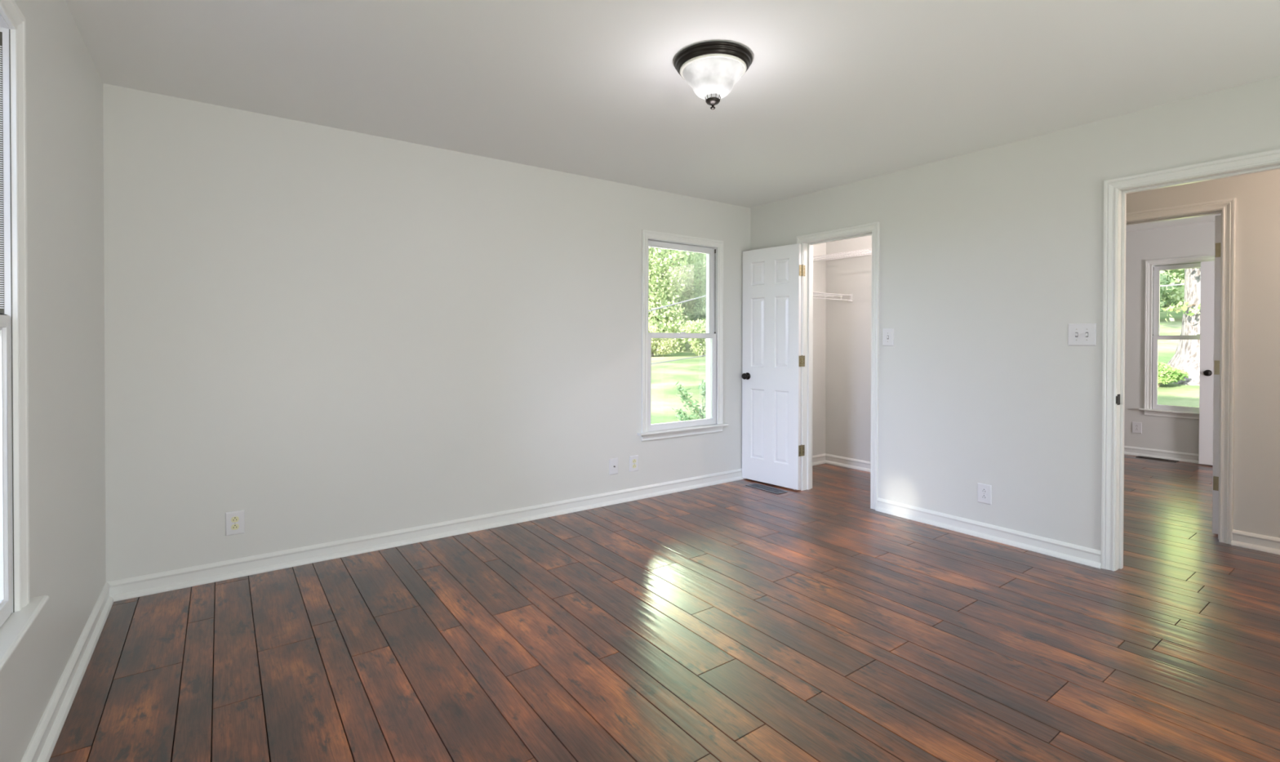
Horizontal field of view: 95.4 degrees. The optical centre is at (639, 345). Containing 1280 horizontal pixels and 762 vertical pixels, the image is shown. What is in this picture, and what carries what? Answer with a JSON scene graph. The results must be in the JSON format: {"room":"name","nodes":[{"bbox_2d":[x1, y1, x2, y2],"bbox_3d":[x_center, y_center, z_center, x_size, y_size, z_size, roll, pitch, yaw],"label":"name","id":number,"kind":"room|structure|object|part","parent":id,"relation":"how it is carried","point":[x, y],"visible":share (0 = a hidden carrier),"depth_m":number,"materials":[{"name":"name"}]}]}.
{"room":"empty bedroom","nodes":[
{"label":"empty bedroom","id":0,"kind":"room"},
{"bbox_2d":[0,0,106,761],"bbox_3d":[-1.022,0.005,0.558,0.120,2.440,5.300,0,1,-36],"label":"wall","id":1,"kind":"structure","parent":0,"point":[64,85],"depth_m":1.99,"materials":[{"name":"paint"}]},
{"bbox_2d":[0,0,48,671],"bbox_3d":[-1.467,-0.056,1.197,0.190,1.661,0.945,0,1,-36],"label":"window","id":2,"kind":"structure","parent":1,"relation":"in","point":[19,611],"depth_m":1.53,"materials":[{"name":"paint"}]},
{"bbox_3d":[-1.445,0.313,1.216,0.032,0.783,0.743,0,1,-36],"label":"sash","id":3,"kind":"part","parent":2,"relation":"part of","materials":[{"name":"plastic"}]},
{"bbox_3d":[-1.422,-0.091,1.230,0.018,1.591,0.871,0,1,-36],"label":"casing","id":4,"kind":"part","parent":2,"relation":"part of","materials":[{"name":"paint"}]},
{"bbox_2d":[20,582,114,761],"bbox_3d":[-0.962,1.179,0.611,0.031,0.091,5.300,0,1,-36],"label":"baseboard","id":5,"kind":"structure","parent":1,"relation":"attached to","point":[42,744],"depth_m":1.99,"materials":[{"name":"paint"}]},
{"bbox_2d":[102,83,826,581],"bbox_3d":[0.893,-0.030,5.280,8.752,2.440,0.120,0,1,-36],"label":"wall","id":6,"kind":"structure","parent":0,"point":[319,333],"depth_m":3.39,"materials":[{"name":"paint"}]},
{"bbox_2d":[225,509,244,535],"bbox_3d":[-2.115,0.924,3.039,0.082,0.122,0.009,0,1,-36],"label":"outlet","id":7,"kind":"object","parent":6,"relation":"attached to","point":[234,520],"visible":1,"depth_m":3.04,"materials":[{"name":"white plastic"}]},
{"bbox_2d":[231,523,239,529],"bbox_3d":[-2.114,0.944,3.037,0.034,0.029,0.002,0,1,-36],"label":"receptacle","id":8,"kind":"object","parent":7,"relation":"attached to","point":[233,526],"depth_m":3.04,"materials":[{"name":"beige plastic"}]},
{"bbox_2d":[231,515,239,522],"bbox_3d":[-2.113,0.905,3.037,0.034,0.029,0.002,0,1,-36],"label":"receptacle","id":9,"kind":"object","parent":7,"relation":"attached to","point":[233,518],"depth_m":3.04,"materials":[{"name":"beige plastic"}]},
{"bbox_2d":[106,468,745,601],"bbox_3d":[-0.755,1.153,4.009,4.342,0.091,0.031,0,1,-36],"label":"baseboard","id":10,"kind":"structure","parent":6,"relation":"attached to","point":[176,579],"depth_m":3.44,"materials":[{"name":"paint"}]},
{"bbox_2d":[608,457,617,475],"bbox_3d":[-0.195,0.914,4.418,0.078,0.122,0.018,0,1,-36],"label":"cable plate","id":11,"kind":"object","parent":6,"relation":"attached to","point":[613,462],"visible":1,"depth_m":4.42,"materials":[{"name":"white plastic"}]},
{"bbox_2d":[629,454,638,471],"bbox_3d":[-0.045,0.915,4.532,0.082,0.122,0.009,0,1,-36],"label":"outlet","id":12,"kind":"object","parent":6,"relation":"attached to","point":[633,460],"visible":1,"depth_m":4.53,"materials":[{"name":"white plastic"}]},
{"bbox_2d":[637,229,728,441],"bbox_3d":[0.337,-0.083,4.862,0.945,1.661,0.190,0,1,-36],"label":"window","id":13,"kind":"structure","parent":6,"relation":"in","point":[713,248],"depth_m":4.94,"materials":[{"name":"paint"}]},
{"bbox_3d":[0.331,-0.461,4.868,0.743,0.779,0.032,0,1,-36],"label":"sash","id":14,"kind":"part","parent":13,"relation":"part of","materials":[{"name":"plastic"}]},
{"bbox_3d":[0.352,0.286,4.843,0.743,0.783,0.032,0,1,-36],"label":"sash","id":15,"kind":"part","parent":13,"relation":"part of","materials":[{"name":"plastic"}]},
{"bbox_3d":[0.287,-0.090,4.930,0.859,1.635,0.022,0,1,-36],"label":"exterior trim","id":16,"kind":"part","parent":13,"relation":"part of","materials":[{"name":"plastic"}]},
{"bbox_2d":[812,453,826,465],"bbox_3d":[1.501,1.143,5.636,0.980,0.091,0.031,0,1,-36],"label":"baseboard","id":17,"kind":"structure","parent":6,"relation":"attached to","point":[820,459],"depth_m":5.85,"materials":[{"name":"paint"}]},
{"bbox_2d":[813,291,853,301],"bbox_3d":[1.590,-0.470,5.510,0.971,0.074,0.307,0,1,-36],"label":"wire shelf","id":18,"kind":"object","parent":6,"relation":"attached to","point":[824,295],"visible":0.48,"depth_m":5.62,"materials":[{"name":"white metal"}]},
{"bbox_2d":[48,453,1279,761],"bbox_3d":[2.429,1.235,3.058,8.632,0.050,5.300,0,1,-36],"label":"floor","id":19,"kind":"structure","parent":0,"point":[734,620],"depth_m":2.31,"materials":[{"name":"brown wood"}]},
{"bbox_2d":[745,482,787,493],"bbox_3d":[1.057,1.191,4.870,0.127,0.005,0.358,0,1,-36],"label":"floor vent","id":20,"kind":"object","parent":19,"relation":"in","point":[764,487],"visible":1,"depth_m":4.86,"materials":[{"name":"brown metal"}]},
{"bbox_2d":[1135,455,1178,462],"bbox_3d":[5.432,1.187,6.115,0.107,0.005,0.328,0,1,-36],"label":"floor vent","id":21,"kind":"object","parent":19,"relation":"in","point":[1140,456],"visible":1,"depth_m":6.10,"materials":[{"name":"black metal"}]},
{"bbox_2d":[65,0,1279,231],"bbox_3d":[2.480,-1.290,3.072,8.752,0.120,5.540,0,1,-36],"label":"ceiling","id":22,"kind":"structure","parent":0,"point":[833,93],"depth_m":2.61,"materials":[{"name":"white paint"}]},
{"bbox_2d":[673,40,752,109],"bbox_3d":[0.313,-1.123,2.502,0.336,0.210,0.336,0,1,-36],"label":"ceiling lamp","id":23,"kind":"object","parent":22,"relation":"attached to","point":[713,68],"visible":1,"depth_m":2.42,"materials":[{"name":"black glass"}]},
{"bbox_3d":[0.313,-1.127,2.502,0.260,0.113,0.260,0,1,-36],"label":"lamp shade","id":24,"kind":"part","parent":23,"relation":"part of","materials":[{"name":"white glass"}]},
{"bbox_2d":[750,75,1279,550],"bbox_3d":[2.597,-0.011,3.168,0.120,2.440,5.300,0,1,-36],"label":"wall","id":25,"kind":"structure","parent":0,"point":[988,257],"depth_m":3.56,"materials":[{"name":"paint"}]},
{"bbox_2d":[741,243,804,489],"bbox_3d":[1.116,0.169,4.983,0.596,2.023,0.102,1,1,45],"label":"door","id":26,"kind":"structure","parent":25,"relation":"in","point":[772,361],"depth_m":4.96,"materials":[{"name":"white paint"}]},
{"bbox_3d":[0.931,0.266,5.142,0.066,0.062,0.063,0,1,-36],"label":"knob","id":27,"kind":"part","parent":26,"relation":"part of","materials":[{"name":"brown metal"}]},
{"bbox_2d":[796,221,879,509],"bbox_3d":[1.576,0.143,4.585,0.156,2.106,0.742,0,1,-36],"label":"door frame","id":28,"kind":"structure","parent":25,"relation":"attached to","point":[806,241],"depth_m":4.69,"materials":[{"name":"paint"}]},
{"bbox_3d":[1.632,0.143,4.625,0.018,2.106,0.742,0,1,-36],"label":"casing","id":29,"kind":"part","parent":28,"relation":"part of","materials":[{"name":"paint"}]},
{"bbox_2d":[882,328,893,346],"bbox_3d":[1.780,-0.063,4.182,0.019,0.124,0.083,0,1,-36],"label":"light switch","id":30,"kind":"object","parent":25,"relation":"attached to","point":[888,333],"visible":1,"depth_m":4.18,"materials":[{"name":"white plastic"}]},
{"bbox_2d":[977,482,991,504],"bbox_3d":[2.166,0.930,3.661,0.009,0.122,0.082,0,1,-36],"label":"outlet","id":31,"kind":"object","parent":25,"relation":"attached to","point":[984,491],"visible":1,"depth_m":3.66,"materials":[{"name":"white plastic"}]},
{"bbox_2d":[981,493,986,499],"bbox_3d":[2.164,0.949,3.659,0.002,0.029,0.034,0,1,-36],"label":"receptacle","id":32,"kind":"object","parent":31,"relation":"attached to","point":[984,496],"depth_m":3.66,"materials":[{"name":"white plastic"}]},
{"bbox_2d":[981,488,986,493],"bbox_3d":[2.164,0.910,3.659,0.002,0.029,0.034,0,1,-36],"label":"receptacle","id":33,"kind":"object","parent":31,"relation":"attached to","point":[983,490],"depth_m":3.66,"materials":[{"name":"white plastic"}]},
{"bbox_2d":[875,497,1101,568],"bbox_3d":[2.120,1.159,3.708,0.031,0.091,1.336,0,1,-36],"label":"baseboard","id":34,"kind":"structure","parent":25,"relation":"attached to","point":[1084,555],"depth_m":3.59,"materials":[{"name":"paint"}]},
{"bbox_2d":[1067,323,1096,345],"bbox_3d":[2.459,-0.064,3.241,0.019,0.124,0.130,0,1,-36],"label":"light switch","id":35,"kind":"object","parent":25,"relation":"attached to","point":[1079,334],"visible":1,"depth_m":3.24,"materials":[{"name":"white plastic"}]},
{"bbox_2d":[1100,148,1279,570],"bbox_3d":[2.830,0.159,2.846,0.156,2.106,0.885,0,1,-36],"label":"door frame","id":36,"kind":"structure","parent":25,"relation":"attached to","point":[1115,190],"depth_m":3.13,"materials":[{"name":"paint"}]},
{"bbox_3d":[2.575,0.288,3.133,0.052,0.058,0.005,0,1,-36],"label":"strike plate","id":37,"kind":"part","parent":36,"relation":"part of","materials":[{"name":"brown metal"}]},
{"bbox_2d":[825,168,1279,537],"bbox_3d":[3.490,-0.015,3.812,0.120,2.440,5.300,0,1,-36],"label":"wall","id":38,"kind":"structure","parent":0,"point":[1256,422],"depth_m":3.51,"materials":[{"name":"paint"}]},
{"bbox_2d":[813,248,871,261],"bbox_3d":[2.198,-0.843,5.218,0.313,0.047,1.468,0,1,-36],"label":"wire shelf","id":39,"kind":"object","parent":38,"relation":"attached to","point":[867,251],"visible":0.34,"depth_m":5.51,"materials":[{"name":"white metal"}]},
{"bbox_2d":[825,453,870,471],"bbox_3d":[2.315,1.146,5.318,0.031,0.091,1.500,0,1,-36],"label":"baseboard","id":40,"kind":"structure","parent":38,"relation":"attached to","point":[864,465],"depth_m":5.70,"materials":[{"name":"paint"}]},
{"bbox_2d":[1125,197,1235,544],"bbox_3d":[3.403,0.151,3.933,0.156,2.106,0.887,0,1,-36],"label":"door frame","id":41,"kind":"structure","parent":38,"relation":"attached to","point":[1226,207],"depth_m":3.56,"materials":[{"name":"paint"}]},
{"bbox_2d":[1199,260,1214,465],"bbox_3d":[5.810,0.171,5.528,0.098,2.023,0.726,0,1,-36],"label":"door","id":42,"kind":"structure","parent":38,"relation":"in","point":[1206,293],"depth_m":5.79,"materials":[{"name":"white paint"}]},
{"bbox_3d":[5.619,0.267,5.764,0.064,0.062,0.062,0,1,-36],"label":"knob","id":43,"kind":"part","parent":42,"relation":"part of","materials":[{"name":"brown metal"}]},
{"bbox_2d":[1212,214,1221,533],"bbox_3d":[3.950,0.181,3.932,0.769,2.023,0.108,0,1,-36],"label":"door","id":44,"kind":"structure","parent":38,"relation":"in","point":[1217,218],"depth_m":3.70,"materials":[{"name":"white paint"}]},
{"bbox_2d":[1231,528,1279,555],"bbox_3d":[4.288,1.171,2.584,0.031,0.091,2.357,0,1,-36],"label":"baseboard","id":45,"kind":"structure","parent":38,"relation":"attached to","point":[1264,543],"depth_m":3.45,"materials":[{"name":"paint"}]},
{"bbox_2d":[1124,221,1214,453],"bbox_3d":[5.979,-0.026,5.608,0.120,2.440,5.300,0,1,-36],"label":"wall","id":46,"kind":"structure","parent":0,"point":[1160,433],"depth_m":6.26,"materials":[{"name":"paint"}]},
{"bbox_2d":[1132,421,1142,433],"bbox_3d":[5.393,0.886,6.316,0.009,0.122,0.082,0,1,-36],"label":"outlet","id":47,"kind":"object","parent":46,"relation":"attached to","point":[1136,426],"visible":1,"depth_m":6.31,"materials":[{"name":"white plastic"}]},
{"bbox_2d":[1124,445,1199,463],"bbox_3d":[5.917,1.149,5.573,0.031,0.091,5.300,0,1,-36],"label":"baseboard","id":48,"kind":"structure","parent":46,"relation":"attached to","point":[1128,450],"depth_m":6.14,"materials":[{"name":"paint"}]},
{"bbox_2d":[1138,254,1214,419],"bbox_3d":[5.726,-0.084,5.936,0.190,1.661,0.945,0,1,-36],"label":"window","id":49,"kind":"structure","parent":46,"relation":"in","point":[1153,267],"depth_m":6.21,"materials":[{"name":"paint"}]},
{"bbox_3d":[5.703,0.285,5.923,0.032,0.783,0.743,0,1,-36],"label":"sash","id":50,"kind":"part","parent":49,"relation":"part of","materials":[{"name":"plastic"}]},
{"bbox_3d":[5.736,-0.463,5.939,0.032,0.779,0.743,0,1,-36],"label":"sash","id":51,"kind":"part","parent":49,"relation":"part of","materials":[{"name":"plastic"}]},
{"label":"outside","id":52,"kind":"structure","parent":0,"visible":0},
{"bbox_2d":[650,294,1199,423],"bbox_3d":[5.089,-3.041,31.387,105.000,9.355,95.000,0,1,-36],"label":"lawn","id":53,"kind":"structure","parent":52,"point":[690,372],"depth_m":18.66,"materials":[{"name":"green plant"}]},
{"bbox_2d":[648,324,677,356],"bbox_3d":[0.672,-0.201,36.766,3.410,2.325,2.748,0,0,-16],"label":"bush","id":54,"kind":"object","parent":53,"relation":"on","point":[660,345],"visible":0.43,"depth_m":36.07,"materials":[{"name":"green plant"}]},
{"bbox_2d":[648,246,689,352],"bbox_3d":[-0.183,-6.683,42.447,9.000,15.718,8.651,0,1,41],"label":"leafy tree","id":55,"kind":"object","parent":53,"relation":"on","point":[666,318],"visible":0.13,"depth_m":40.82,"materials":[{"name":"green plant"}]},
{"bbox_2d":[648,248,706,324],"bbox_3d":[5.501,-9.929,54.433,10.362,19.302,12.293,0,1,34],"label":"leafy tree","id":56,"kind":"object","parent":53,"relation":"on","point":[695,309],"visible":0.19,"depth_m":51.48,"materials":[{"name":"green plant"}]},
{"bbox_2d":[671,373,706,421],"bbox_3d":[0.965,1.086,8.332,1.314,1.477,0.518,0,1,-36],"label":"evergreen shrub","id":57,"kind":"object","parent":53,"relation":"on","point":[684,417],"visible":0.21,"depth_m":8.11,"materials":[{"name":"green plant"}]},
{"bbox_2d":[679,318,706,356],"bbox_3d":[3.853,-0.402,36.159,2.717,2.744,2.753,0,1,-36],"label":"bush","id":58,"kind":"object","parent":53,"relation":"on","point":[691,326],"visible":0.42,"depth_m":35.66,"materials":[{"name":"green plant"}]},
{"bbox_2d":[1160,272,1172,311],"bbox_3d":[21.153,-2.226,25.209,2.788,2.857,2.833,0,1,-36],"label":"bush","id":59,"kind":"object","parent":53,"relation":"on","point":[1162,278],"visible":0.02,"depth_m":24.18,"materials":[{"name":"green plant"}]},
{"bbox_2d":[1160,268,1184,306],"bbox_3d":[25.320,-7.497,32.291,10.530,13.437,9.818,0,0,10],"label":"leafy tree","id":60,"kind":"object","parent":53,"relation":"on","point":[1175,277],"visible":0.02,"depth_m":29.64,"materials":[{"name":"green plant"}]},
{"bbox_2d":[1157,361,1189,386],"bbox_3d":[11.101,0.616,12.560,0.867,0.594,1.052,0,1,-36],"label":"bush","id":61,"kind":"object","parent":53,"relation":"on","point":[1166,374],"visible":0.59,"depth_m":12.21,"materials":[{"name":"green plant"}]},
{"bbox_2d":[1170,284,1184,308],"bbox_3d":[23.310,-2.099,23.321,2.752,2.639,2.779,0,1,-36],"label":"bush","id":62,"kind":"object","parent":53,"relation":"on","point":[1180,296],"visible":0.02,"depth_m":23.68,"materials":[{"name":"green plant"}]},
{"bbox_2d":[1160,267,1200,385],"bbox_3d":[12.704,-5.333,12.983,8.521,12.627,9.296,0,0,19],"label":"broad tree","id":63,"kind":"object","parent":53,"relation":"on","point":[1186,357],"visible":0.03,"depth_m":12.87,"materials":[{"name":"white plant"}]},
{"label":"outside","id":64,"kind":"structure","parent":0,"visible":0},
{"bbox_2d":[651,355,706,364],"bbox_3d":[1.111,0.354,15.601,14.156,1.422,0.026,0,1,-36],"label":"cable","id":65,"kind":"object","parent":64,"point":[702,355],"visible":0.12,"depth_m":15.52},
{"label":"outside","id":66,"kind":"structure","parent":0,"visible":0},
{"bbox_2d":[1160,283,1184,286],"bbox_3d":[13.713,-1.575,15.167,0.040,0.080,1.981,0,1,-36],"label":"cable","id":67,"kind":"object","parent":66,"point":[1180,283],"visible":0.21,"depth_m":15.06,"materials":[{"name":"white"}]},
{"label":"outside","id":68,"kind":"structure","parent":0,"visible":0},
{"bbox_2d":[648,295,706,311],"bbox_3d":[1.821,-1.941,25.958,24.045,5.888,0.068,0,1,-36],"label":"cable","id":69,"kind":"object","parent":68,"point":[703,295],"visible":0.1,"depth_m":25.79,"materials":[{"name":"white"}]}
]}

